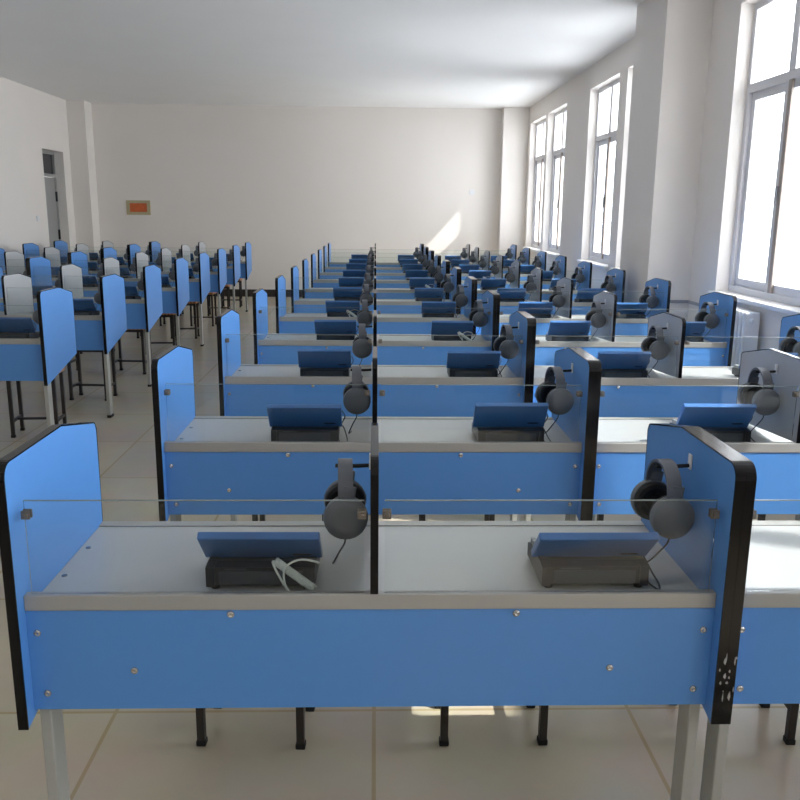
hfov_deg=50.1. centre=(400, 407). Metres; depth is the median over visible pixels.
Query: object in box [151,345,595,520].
desk
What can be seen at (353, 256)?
console
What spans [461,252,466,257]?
ear cup
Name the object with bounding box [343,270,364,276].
console
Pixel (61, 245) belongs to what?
desk
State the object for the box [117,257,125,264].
console
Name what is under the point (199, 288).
desk
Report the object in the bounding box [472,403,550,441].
console
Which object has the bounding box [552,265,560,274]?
ear cup
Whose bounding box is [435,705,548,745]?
wooden stool
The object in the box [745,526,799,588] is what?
countertop
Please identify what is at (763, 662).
desk
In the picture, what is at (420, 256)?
headphones
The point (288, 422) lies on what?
console
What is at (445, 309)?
console
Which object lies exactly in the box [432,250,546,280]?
desk
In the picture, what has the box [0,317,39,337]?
console
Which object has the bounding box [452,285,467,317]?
headphones
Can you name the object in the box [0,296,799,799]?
floor
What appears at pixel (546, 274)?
console
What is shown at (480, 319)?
ear cup
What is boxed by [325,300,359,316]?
console
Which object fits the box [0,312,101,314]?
countertop
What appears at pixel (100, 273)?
ear cup
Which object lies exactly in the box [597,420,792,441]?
countertop
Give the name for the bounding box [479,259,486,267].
ear cup
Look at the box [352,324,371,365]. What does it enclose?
headphones
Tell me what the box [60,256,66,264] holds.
console
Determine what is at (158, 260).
headphones
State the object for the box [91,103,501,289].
wall
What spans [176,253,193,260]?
console
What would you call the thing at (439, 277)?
ear cup
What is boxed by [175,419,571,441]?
countertop
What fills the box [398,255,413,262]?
console
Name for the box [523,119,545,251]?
window
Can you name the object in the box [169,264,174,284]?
headphones
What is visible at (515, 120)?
pillar
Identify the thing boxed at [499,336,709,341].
countertop
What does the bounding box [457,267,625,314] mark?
desk
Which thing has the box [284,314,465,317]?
countertop
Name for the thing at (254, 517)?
wooden stool
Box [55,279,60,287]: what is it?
ear cup
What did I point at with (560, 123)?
window
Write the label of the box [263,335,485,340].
countertop
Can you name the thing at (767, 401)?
ear cup
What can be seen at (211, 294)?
wooden stool
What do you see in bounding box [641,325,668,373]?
headphones
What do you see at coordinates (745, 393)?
ear cup
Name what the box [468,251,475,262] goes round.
headphones
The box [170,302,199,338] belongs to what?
wooden stool
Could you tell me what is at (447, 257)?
console
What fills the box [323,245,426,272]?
desk
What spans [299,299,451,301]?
countertop
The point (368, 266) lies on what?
headphones
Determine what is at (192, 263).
console
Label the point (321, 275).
desk
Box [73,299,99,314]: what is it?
console
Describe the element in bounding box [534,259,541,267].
ear cup
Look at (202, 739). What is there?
wooden stool
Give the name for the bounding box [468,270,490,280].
console
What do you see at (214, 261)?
ear cup
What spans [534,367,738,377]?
countertop
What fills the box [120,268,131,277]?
console
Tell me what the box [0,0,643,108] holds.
ceiling
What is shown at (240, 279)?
wooden stool
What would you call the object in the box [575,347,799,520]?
desk
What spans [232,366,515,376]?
countertop
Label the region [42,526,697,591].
countertop
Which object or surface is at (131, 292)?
console
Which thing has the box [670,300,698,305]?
trim
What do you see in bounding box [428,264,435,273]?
ear cup
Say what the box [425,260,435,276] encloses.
headphones
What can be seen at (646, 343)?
ear cup
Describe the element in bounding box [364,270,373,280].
ear cup
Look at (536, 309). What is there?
console
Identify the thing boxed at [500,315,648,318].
countertop
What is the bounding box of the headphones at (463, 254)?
[460,248,466,257]
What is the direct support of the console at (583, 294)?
on the desk at (619, 275)
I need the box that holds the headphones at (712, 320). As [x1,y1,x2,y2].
[695,302,718,337]
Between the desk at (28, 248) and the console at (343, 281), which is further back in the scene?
the desk at (28, 248)
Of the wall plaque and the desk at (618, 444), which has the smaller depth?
the desk at (618, 444)
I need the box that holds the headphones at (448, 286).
[440,274,453,300]
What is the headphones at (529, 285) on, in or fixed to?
on the desk at (619, 275)
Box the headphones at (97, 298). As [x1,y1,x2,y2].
[94,282,100,314]
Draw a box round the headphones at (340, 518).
[323,458,367,563]
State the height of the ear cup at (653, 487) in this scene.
0.119 m
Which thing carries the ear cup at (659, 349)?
on the headphones at (659, 349)
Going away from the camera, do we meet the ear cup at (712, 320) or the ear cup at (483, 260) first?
the ear cup at (712, 320)
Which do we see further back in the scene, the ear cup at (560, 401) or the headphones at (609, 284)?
the headphones at (609, 284)
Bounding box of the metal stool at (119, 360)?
[115,329,151,373]
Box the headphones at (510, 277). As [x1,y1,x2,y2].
[504,266,515,285]
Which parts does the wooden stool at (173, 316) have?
leg, leg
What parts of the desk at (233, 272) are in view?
panel, modesty panel, leg, panel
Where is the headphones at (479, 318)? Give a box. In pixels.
[469,300,487,339]
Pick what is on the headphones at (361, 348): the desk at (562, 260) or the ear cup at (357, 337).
the ear cup at (357, 337)
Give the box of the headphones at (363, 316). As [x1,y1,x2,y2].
[357,300,372,325]
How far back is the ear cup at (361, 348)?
4.09 m
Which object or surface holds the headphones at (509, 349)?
on the desk at (452, 396)
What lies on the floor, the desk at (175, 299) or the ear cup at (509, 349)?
the desk at (175, 299)
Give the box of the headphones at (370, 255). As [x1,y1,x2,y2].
[367,254,373,265]
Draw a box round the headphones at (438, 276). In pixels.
[433,266,443,287]
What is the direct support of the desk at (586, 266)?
on the floor
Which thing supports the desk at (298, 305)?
on the floor
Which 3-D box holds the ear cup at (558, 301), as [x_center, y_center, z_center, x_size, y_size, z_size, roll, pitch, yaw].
[1.188,-0.813,6.417,0.097,0.119,0.051,0,13,-2]
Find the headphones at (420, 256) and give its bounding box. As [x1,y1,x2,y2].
[416,251,422,263]
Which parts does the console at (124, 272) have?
lid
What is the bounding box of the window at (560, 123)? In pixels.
[539,107,566,256]
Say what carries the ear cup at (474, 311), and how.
on the headphones at (479, 318)
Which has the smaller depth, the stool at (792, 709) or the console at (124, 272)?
the stool at (792, 709)
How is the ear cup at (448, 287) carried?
on the headphones at (448, 286)
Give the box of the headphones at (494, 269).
[490,260,498,277]
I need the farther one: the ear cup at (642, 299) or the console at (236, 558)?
the ear cup at (642, 299)
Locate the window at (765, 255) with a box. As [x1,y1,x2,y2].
[708,0,799,314]
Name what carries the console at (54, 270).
on the desk at (15, 259)
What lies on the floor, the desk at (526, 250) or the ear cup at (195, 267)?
the desk at (526, 250)
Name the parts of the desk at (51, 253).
panel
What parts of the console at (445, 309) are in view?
lid, plate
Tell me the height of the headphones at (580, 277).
0.256 m
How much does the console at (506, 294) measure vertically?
0.146 m
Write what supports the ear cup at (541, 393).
on the headphones at (559, 399)
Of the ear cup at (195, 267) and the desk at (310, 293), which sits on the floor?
the desk at (310, 293)
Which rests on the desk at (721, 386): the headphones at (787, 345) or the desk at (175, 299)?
the headphones at (787, 345)
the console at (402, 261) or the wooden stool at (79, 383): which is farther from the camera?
the console at (402, 261)
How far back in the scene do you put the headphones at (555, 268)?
9.83 m
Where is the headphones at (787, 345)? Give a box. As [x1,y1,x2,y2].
[779,326,799,356]
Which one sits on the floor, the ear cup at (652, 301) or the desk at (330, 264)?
the desk at (330, 264)
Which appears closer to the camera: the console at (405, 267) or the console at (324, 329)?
the console at (324, 329)
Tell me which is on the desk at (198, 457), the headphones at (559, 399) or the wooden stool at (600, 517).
the headphones at (559, 399)
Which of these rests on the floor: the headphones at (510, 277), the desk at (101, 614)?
the desk at (101, 614)
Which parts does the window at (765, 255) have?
sill, sash, pane, pane, handle, sash, pane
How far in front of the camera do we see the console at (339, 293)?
7.49 m
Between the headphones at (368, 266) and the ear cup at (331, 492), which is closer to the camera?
the ear cup at (331, 492)
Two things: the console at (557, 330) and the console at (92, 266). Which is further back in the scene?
the console at (92, 266)
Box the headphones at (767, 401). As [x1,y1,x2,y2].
[737,367,779,430]
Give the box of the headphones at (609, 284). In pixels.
[601,275,615,292]
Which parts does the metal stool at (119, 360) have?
leg, leg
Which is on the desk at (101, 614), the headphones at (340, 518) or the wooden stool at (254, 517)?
the headphones at (340, 518)
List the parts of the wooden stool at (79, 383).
leg, leg, leg, leg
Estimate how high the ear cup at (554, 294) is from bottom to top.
0.119 m
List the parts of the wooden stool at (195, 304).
leg, leg, leg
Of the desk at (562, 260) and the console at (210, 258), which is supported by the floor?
the desk at (562, 260)
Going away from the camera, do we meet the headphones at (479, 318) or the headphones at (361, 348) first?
the headphones at (361, 348)
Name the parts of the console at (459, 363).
lid, plate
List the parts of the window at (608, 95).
sill, sash, pane, pane, sash, pane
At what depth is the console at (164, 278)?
8.57 m
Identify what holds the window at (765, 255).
in the wall at (732, 20)
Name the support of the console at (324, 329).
on the desk at (268, 349)
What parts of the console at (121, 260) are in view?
lid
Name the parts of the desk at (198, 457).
leg, panel, modesty panel, leg, panel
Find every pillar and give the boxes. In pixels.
[66,100,100,257]
[497,107,529,264]
[620,0,713,320]
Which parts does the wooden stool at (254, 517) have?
leg, leg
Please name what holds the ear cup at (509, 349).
on the headphones at (509, 349)
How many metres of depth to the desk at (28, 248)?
11.90 m
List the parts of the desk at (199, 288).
panel, modesty panel, leg, panel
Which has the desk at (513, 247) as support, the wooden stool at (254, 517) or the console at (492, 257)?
the console at (492, 257)
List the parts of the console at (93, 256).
lid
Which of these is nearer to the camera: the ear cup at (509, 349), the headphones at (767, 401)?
the headphones at (767, 401)
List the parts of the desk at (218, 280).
panel, modesty panel, leg, panel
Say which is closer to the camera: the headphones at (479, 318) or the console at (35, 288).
the headphones at (479, 318)
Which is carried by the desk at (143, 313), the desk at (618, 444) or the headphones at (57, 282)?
the headphones at (57, 282)
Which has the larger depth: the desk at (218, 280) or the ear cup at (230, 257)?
the ear cup at (230, 257)
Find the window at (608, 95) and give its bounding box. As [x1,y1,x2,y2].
[577,78,619,268]
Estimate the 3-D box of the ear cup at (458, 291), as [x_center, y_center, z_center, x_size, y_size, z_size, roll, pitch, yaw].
[0.443,-0.840,6.505,0.097,0.119,0.054,0,13,-2]
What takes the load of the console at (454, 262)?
on the desk at (526, 250)
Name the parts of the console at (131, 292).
lid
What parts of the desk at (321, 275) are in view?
panel, modesty panel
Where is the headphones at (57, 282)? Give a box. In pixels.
[55,271,60,287]
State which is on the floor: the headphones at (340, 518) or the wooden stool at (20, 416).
the wooden stool at (20, 416)
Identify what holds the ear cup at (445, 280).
on the headphones at (448, 286)
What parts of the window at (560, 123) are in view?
sill, sash, pane, pane, sash, pane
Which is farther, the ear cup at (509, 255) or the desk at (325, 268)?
the ear cup at (509, 255)
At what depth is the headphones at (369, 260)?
9.76 m
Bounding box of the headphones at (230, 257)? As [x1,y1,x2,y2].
[227,249,232,265]
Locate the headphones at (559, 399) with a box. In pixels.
[535,366,573,433]
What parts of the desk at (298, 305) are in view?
panel, modesty panel, panel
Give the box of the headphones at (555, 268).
[549,261,560,278]
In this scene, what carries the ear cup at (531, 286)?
on the headphones at (529, 285)
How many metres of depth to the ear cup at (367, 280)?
7.49 m
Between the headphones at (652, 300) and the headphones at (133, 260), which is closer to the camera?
the headphones at (652, 300)
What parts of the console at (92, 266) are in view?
lid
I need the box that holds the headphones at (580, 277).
[571,267,584,288]
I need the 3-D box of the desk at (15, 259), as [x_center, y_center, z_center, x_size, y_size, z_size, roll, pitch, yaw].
[-4.403,-1.273,9.829,1.439,1.050,0.544,0,13,-2]
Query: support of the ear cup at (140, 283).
on the headphones at (140, 286)
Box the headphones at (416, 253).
[413,247,418,257]
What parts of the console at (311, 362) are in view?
lid, plate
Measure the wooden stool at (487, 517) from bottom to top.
0.450 m
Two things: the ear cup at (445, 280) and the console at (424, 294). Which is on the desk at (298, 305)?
the console at (424, 294)
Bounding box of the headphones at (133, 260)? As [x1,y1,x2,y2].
[130,257,135,275]
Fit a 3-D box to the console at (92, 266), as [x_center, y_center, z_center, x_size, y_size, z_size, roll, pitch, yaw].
[-3.950,-1.790,10.854,0.275,0.142,0.187,0,13,-3]
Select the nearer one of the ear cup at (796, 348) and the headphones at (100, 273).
the ear cup at (796, 348)
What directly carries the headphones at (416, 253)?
on the desk at (330, 264)
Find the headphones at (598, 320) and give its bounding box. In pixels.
[585,301,605,339]
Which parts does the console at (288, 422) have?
lid, plate, loop cord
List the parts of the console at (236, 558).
lid, plate, coiled cord, loop cord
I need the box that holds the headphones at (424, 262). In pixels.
[421,255,427,267]
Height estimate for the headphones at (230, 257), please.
0.256 m
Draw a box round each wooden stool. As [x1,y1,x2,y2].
[6,367,66,437]
[67,344,117,400]
[71,355,77,369]
[145,313,176,350]
[159,317,165,325]
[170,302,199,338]
[190,292,216,325]
[196,707,314,749]
[207,285,230,315]
[221,278,242,306]
[252,515,322,520]
[419,514,494,520]
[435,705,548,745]
[597,514,603,520]
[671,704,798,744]
[758,514,765,520]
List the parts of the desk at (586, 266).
modesty panel, panel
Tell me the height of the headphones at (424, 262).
0.256 m
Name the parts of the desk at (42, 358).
modesty panel, leg, panel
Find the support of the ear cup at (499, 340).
on the headphones at (509, 349)
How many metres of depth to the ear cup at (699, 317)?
5.40 m
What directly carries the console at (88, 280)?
on the desk at (175, 299)
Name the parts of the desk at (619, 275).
modesty panel, panel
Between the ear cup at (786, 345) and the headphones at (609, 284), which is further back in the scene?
the headphones at (609, 284)
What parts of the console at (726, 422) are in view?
lid, plate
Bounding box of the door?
[42,150,60,246]
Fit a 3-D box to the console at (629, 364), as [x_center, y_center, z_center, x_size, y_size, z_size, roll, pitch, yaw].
[1.085,-0.217,4.191,0.275,0.144,0.187,0,13,-1]
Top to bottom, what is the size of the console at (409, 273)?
0.146 m
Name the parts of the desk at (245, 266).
panel, modesty panel, leg, panel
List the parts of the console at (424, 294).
plate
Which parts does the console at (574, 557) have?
lid, plate, loop cord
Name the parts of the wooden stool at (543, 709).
leg, leg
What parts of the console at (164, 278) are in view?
lid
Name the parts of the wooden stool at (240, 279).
leg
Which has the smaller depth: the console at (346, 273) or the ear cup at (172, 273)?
the ear cup at (172, 273)
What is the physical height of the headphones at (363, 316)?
0.256 m
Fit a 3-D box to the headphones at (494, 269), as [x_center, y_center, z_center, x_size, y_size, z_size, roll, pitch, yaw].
[1.085,-1.579,9.882,0.097,0.256,0.164,0,13,-2]
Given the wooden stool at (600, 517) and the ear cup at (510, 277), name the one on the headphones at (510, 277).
the ear cup at (510, 277)
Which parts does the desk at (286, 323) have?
panel, modesty panel, panel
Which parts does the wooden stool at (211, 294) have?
leg, leg, leg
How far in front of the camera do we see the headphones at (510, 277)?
8.67 m
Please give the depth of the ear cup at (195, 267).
9.70 m
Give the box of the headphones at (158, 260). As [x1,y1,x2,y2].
[156,252,160,265]
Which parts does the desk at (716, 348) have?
modesty panel, panel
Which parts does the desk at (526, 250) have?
panel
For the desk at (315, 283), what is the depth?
9.68 m
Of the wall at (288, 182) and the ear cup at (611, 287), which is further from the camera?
the wall at (288, 182)
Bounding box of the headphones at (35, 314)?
[33,308,39,336]
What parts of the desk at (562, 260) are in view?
modesty panel, panel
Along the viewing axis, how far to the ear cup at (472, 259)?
12.07 m
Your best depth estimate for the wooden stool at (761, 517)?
3.62 m
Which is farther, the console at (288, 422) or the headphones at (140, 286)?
the headphones at (140, 286)
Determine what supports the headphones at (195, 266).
on the desk at (199, 288)
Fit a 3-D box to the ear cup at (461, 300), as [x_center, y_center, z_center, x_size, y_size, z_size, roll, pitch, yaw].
[0.457,-0.815,6.396,0.097,0.119,0.054,0,13,-2]
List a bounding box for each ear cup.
[33,310,38,323]
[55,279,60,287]
[94,292,100,304]
[97,270,102,278]
[130,261,135,271]
[137,277,143,290]
[169,268,174,279]
[193,264,198,271]
[212,258,217,265]
[227,252,232,260]
[323,486,367,539]
[324,471,365,507]
[343,375,368,396]
[343,381,370,413]
[352,331,371,344]
[352,334,371,357]
[357,308,372,325]
[363,279,373,291]
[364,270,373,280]
[422,258,427,267]
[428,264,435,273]
[434,270,443,281]
[440,279,446,287]
[443,279,453,292]
[452,290,459,301]
[455,291,467,306]
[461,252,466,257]
[469,254,475,262]
[469,307,477,324]
[472,309,487,326]
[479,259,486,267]
[491,264,498,274]
[493,332,505,350]
[499,335,518,358]
[506,271,515,282]
[507,251,512,258]
[519,256,525,262]
[526,280,536,292]
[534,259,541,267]
[535,376,555,402]
[546,382,573,414]
[549,292,556,305]
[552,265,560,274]
[552,292,564,307]
[571,271,577,278]
[575,271,584,282]
[585,307,595,325]
[590,309,605,327]
[601,280,608,287]
[605,280,615,292]
[630,471,666,519]
[639,291,649,302]
[641,333,656,351]
[646,293,658,307]
[649,336,668,359]
[649,486,694,538]
[695,308,707,321]
[703,310,718,328]
[737,377,762,403]
[751,382,779,415]
[779,334,797,352]
[792,342,799,356]
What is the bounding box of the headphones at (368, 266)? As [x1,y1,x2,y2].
[364,265,373,280]
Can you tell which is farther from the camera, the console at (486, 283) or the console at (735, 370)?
the console at (486, 283)
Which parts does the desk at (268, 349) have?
panel, modesty panel, panel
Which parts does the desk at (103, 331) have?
modesty panel, leg, panel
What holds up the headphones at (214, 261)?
on the desk at (218, 280)
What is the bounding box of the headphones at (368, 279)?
[363,273,373,291]
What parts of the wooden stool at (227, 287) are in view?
leg, leg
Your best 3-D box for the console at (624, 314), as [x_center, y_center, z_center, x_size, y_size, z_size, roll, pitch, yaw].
[1.731,-0.734,6.482,0.275,0.143,0.187,0,13,-2]
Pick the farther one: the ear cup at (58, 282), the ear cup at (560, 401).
the ear cup at (58, 282)
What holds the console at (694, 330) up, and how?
on the desk at (716, 348)
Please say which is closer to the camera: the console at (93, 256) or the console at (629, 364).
the console at (629, 364)
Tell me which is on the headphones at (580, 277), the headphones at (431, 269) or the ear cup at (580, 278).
the ear cup at (580, 278)
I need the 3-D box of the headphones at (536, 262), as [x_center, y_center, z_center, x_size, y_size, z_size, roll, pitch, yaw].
[1.756,-1.837,11.038,0.097,0.256,0.164,-1,13,-5]
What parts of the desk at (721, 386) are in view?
leg, modesty panel, panel, leg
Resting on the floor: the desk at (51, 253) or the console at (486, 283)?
the desk at (51, 253)
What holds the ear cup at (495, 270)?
on the headphones at (494, 269)
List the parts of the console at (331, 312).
plate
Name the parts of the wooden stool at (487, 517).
leg, leg, leg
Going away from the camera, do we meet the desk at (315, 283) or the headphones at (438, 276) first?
the headphones at (438, 276)
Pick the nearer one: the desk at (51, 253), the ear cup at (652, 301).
the ear cup at (652, 301)
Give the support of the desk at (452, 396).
on the floor
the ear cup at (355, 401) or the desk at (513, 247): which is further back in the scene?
the desk at (513, 247)
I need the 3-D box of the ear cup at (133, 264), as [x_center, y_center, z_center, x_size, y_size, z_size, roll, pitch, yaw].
[-3.017,-1.603,9.690,0.097,0.119,0.032,-2,13,-11]
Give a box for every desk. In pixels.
[0,247,106,276]
[0,256,38,275]
[0,264,162,386]
[0,273,126,417]
[0,287,76,427]
[0,422,745,799]
[4,251,76,285]
[22,243,129,270]
[28,256,189,345]
[53,240,151,264]
[69,251,210,345]
[102,247,226,314]
[128,244,240,310]
[150,241,251,311]
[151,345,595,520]
[216,309,531,520]
[252,288,496,364]
[275,275,474,333]
[291,266,458,313]
[302,259,447,298]
[311,253,438,287]
[318,249,432,279]
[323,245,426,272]
[328,243,422,266]
[422,243,516,267]
[426,246,529,273]
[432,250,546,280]
[438,254,566,288]
[447,260,591,299]
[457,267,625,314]
[470,276,670,335]
[491,290,736,365]
[522,311,799,520]
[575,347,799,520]
[660,423,799,799]
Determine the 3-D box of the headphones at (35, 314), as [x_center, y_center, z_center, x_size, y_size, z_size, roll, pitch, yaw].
[-2.190,-0.548,5.242,0.097,0.256,0.164,-2,13,-11]
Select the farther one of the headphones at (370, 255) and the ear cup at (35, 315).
the headphones at (370, 255)
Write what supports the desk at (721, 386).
on the floor
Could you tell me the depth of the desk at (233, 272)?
11.94 m
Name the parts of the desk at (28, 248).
panel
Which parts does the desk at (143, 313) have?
panel, modesty panel, leg, panel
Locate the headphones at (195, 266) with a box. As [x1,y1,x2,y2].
[193,258,198,274]
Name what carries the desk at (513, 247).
on the floor
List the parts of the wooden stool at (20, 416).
leg, leg, leg, leg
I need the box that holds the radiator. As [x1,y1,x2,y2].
[731,307,759,365]
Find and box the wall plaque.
[126,200,150,214]
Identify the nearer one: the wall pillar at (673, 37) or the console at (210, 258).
the wall pillar at (673, 37)
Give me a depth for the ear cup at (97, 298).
6.29 m
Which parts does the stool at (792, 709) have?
leg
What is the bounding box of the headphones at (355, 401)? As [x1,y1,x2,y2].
[343,366,370,433]
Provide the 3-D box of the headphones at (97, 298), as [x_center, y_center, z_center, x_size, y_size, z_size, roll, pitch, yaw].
[-2.217,-0.808,6.376,0.097,0.256,0.164,0,13,-4]
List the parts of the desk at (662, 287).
modesty panel, panel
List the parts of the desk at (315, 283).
panel, modesty panel, panel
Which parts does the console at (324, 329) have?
lid, plate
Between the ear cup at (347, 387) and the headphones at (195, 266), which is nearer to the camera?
the ear cup at (347, 387)
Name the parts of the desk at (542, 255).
modesty panel, panel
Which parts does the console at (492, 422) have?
lid, plate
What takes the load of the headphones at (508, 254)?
on the desk at (513, 247)
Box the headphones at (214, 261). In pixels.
[212,253,217,271]
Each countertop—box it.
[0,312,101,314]
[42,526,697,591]
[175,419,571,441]
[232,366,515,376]
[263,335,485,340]
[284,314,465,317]
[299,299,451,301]
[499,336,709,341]
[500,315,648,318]
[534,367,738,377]
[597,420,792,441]
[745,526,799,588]
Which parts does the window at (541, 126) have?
sill, sash, pane, pane, sash, pane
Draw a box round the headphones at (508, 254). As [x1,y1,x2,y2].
[505,248,512,259]
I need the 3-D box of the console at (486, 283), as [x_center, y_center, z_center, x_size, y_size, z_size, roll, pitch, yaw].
[0.951,-1.256,8.730,0.275,0.142,0.187,0,13,-1]
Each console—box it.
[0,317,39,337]
[32,285,52,298]
[51,267,59,277]
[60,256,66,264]
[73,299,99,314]
[82,275,98,286]
[88,262,99,270]
[89,253,99,259]
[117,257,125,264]
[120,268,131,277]
[125,285,140,298]
[161,275,171,287]
[170,268,194,278]
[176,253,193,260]
[191,262,213,271]
[197,532,322,590]
[209,257,228,265]
[267,404,347,440]
[297,349,353,375]
[314,320,357,339]
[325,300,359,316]
[333,287,362,300]
[339,277,363,288]
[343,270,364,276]
[346,263,365,270]
[349,259,366,265]
[351,254,367,258]
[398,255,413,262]
[400,259,417,266]
[402,264,422,272]
[405,270,428,279]
[409,277,434,288]
[414,288,443,300]
[421,301,456,317]
[431,321,472,340]
[445,255,461,262]
[446,351,501,376]
[451,259,469,267]
[459,264,478,273]
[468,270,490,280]
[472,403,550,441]
[480,278,506,289]
[490,256,507,262]
[497,288,525,301]
[503,260,519,267]
[517,302,552,317]
[520,265,534,273]
[527,532,660,588]
[543,271,552,280]
[545,321,590,340]
[549,279,576,290]
[574,288,606,301]
[597,351,650,377]
[616,303,647,318]
[669,403,756,441]
[685,321,706,341]
[732,353,797,376]
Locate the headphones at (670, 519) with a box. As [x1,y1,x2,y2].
[630,459,694,561]
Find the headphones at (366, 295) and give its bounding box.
[360,284,372,305]
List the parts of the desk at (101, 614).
panel, leg, modesty panel, leg, panel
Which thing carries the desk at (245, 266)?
on the floor
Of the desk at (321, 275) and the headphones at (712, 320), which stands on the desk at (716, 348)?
the headphones at (712, 320)
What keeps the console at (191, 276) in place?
on the desk at (199, 288)
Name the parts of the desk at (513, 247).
panel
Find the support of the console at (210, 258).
on the desk at (233, 272)
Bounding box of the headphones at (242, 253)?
[240,246,244,259]
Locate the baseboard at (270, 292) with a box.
[213,289,302,296]
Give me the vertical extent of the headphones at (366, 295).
0.256 m
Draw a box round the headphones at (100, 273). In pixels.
[97,263,102,278]
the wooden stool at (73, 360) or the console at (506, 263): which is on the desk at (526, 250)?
the console at (506, 263)
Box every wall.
[0,77,75,256]
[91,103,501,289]
[524,0,790,349]
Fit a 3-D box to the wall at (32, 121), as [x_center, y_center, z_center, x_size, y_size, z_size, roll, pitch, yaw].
[-5.512,-1.670,6.474,0.240,3.300,17.680,0,13,-2]
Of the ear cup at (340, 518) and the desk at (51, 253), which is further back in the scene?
the desk at (51, 253)
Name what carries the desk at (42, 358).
on the floor
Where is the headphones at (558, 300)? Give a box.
[549,286,564,317]
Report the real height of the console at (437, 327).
0.143 m
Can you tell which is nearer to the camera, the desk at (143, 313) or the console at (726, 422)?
the console at (726, 422)
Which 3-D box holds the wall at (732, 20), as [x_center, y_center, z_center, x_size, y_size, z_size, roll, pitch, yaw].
[2.574,-1.646,6.717,0.240,3.300,17.680,0,13,-2]
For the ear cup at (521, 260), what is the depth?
12.09 m
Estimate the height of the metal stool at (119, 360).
0.450 m
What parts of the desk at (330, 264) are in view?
panel, modesty panel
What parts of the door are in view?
transom pane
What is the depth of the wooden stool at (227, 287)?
12.62 m
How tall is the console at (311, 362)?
0.147 m
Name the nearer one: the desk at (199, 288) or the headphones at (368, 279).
the headphones at (368, 279)
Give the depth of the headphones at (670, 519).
1.85 m
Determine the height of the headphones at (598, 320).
0.256 m
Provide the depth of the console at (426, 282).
8.64 m
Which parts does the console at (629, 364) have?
plate, lid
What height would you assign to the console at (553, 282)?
0.144 m
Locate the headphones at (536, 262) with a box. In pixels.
[532,256,541,267]
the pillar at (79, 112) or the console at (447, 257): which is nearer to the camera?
the console at (447, 257)
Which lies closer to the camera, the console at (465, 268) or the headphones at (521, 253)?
the console at (465, 268)
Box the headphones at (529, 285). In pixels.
[523,275,536,301]
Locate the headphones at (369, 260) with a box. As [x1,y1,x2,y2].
[365,259,373,272]
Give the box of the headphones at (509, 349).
[493,324,518,374]
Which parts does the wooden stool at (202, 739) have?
leg, leg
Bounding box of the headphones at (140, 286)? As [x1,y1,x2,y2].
[137,272,143,296]
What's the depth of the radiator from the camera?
5.85 m
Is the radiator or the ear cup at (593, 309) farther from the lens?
the radiator
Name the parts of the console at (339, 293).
lid, plate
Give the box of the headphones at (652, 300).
[639,286,658,315]
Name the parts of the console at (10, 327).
plate, lid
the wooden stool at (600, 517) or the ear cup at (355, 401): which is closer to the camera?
the ear cup at (355, 401)
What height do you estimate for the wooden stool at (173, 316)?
0.450 m
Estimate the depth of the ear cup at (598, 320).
5.26 m
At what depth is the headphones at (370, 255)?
10.90 m
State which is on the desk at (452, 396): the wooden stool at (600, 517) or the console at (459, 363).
the console at (459, 363)
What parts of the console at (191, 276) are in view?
lid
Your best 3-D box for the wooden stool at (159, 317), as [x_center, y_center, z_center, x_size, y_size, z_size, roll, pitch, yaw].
[-3.364,-1.345,11.534,0.340,0.450,0.240,0,13,-1]
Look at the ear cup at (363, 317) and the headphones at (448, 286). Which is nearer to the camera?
the ear cup at (363, 317)
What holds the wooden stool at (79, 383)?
on the floor
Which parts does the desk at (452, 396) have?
panel, leg, modesty panel, leg, panel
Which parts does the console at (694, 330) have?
plate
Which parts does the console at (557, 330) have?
lid, plate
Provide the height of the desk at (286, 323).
1.050 m
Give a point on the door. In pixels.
(49, 166)
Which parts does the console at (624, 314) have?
plate, lid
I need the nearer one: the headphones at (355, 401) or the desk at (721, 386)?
the headphones at (355, 401)
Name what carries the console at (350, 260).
on the desk at (325, 268)
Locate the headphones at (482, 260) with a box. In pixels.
[478,255,486,268]
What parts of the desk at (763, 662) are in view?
leg, modesty panel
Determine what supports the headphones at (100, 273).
on the desk at (175, 299)
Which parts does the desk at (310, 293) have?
panel, modesty panel, panel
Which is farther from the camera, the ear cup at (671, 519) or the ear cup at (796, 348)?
the ear cup at (796, 348)
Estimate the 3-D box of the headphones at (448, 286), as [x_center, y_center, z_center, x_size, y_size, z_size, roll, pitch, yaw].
[0.413,-1.061,7.591,0.097,0.256,0.164,-2,13,-11]
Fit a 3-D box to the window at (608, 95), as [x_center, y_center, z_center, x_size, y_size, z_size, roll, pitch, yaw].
[2.404,-2.760,10.152,0.200,2.105,1.380,0,13,-2]
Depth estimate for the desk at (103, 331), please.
6.30 m
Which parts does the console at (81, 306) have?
lid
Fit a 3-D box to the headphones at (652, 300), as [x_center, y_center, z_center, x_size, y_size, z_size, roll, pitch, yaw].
[1.886,-0.796,6.500,0.097,0.256,0.164,-2,13,-10]
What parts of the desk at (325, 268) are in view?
panel, modesty panel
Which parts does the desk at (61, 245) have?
panel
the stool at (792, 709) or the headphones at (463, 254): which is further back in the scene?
the headphones at (463, 254)
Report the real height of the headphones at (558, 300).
0.256 m
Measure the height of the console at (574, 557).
0.132 m
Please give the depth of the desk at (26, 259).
8.36 m
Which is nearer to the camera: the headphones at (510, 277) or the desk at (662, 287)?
the desk at (662, 287)
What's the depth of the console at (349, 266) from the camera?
10.89 m
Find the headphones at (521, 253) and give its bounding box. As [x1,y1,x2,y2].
[517,252,525,262]
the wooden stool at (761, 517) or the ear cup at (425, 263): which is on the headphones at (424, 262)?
the ear cup at (425, 263)
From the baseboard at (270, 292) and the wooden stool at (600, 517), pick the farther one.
the baseboard at (270, 292)
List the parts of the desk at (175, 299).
panel, modesty panel, leg, panel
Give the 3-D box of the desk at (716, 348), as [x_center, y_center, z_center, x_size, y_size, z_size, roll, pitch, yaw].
[1.277,-0.216,5.457,1.439,1.050,0.544,0,13,-2]

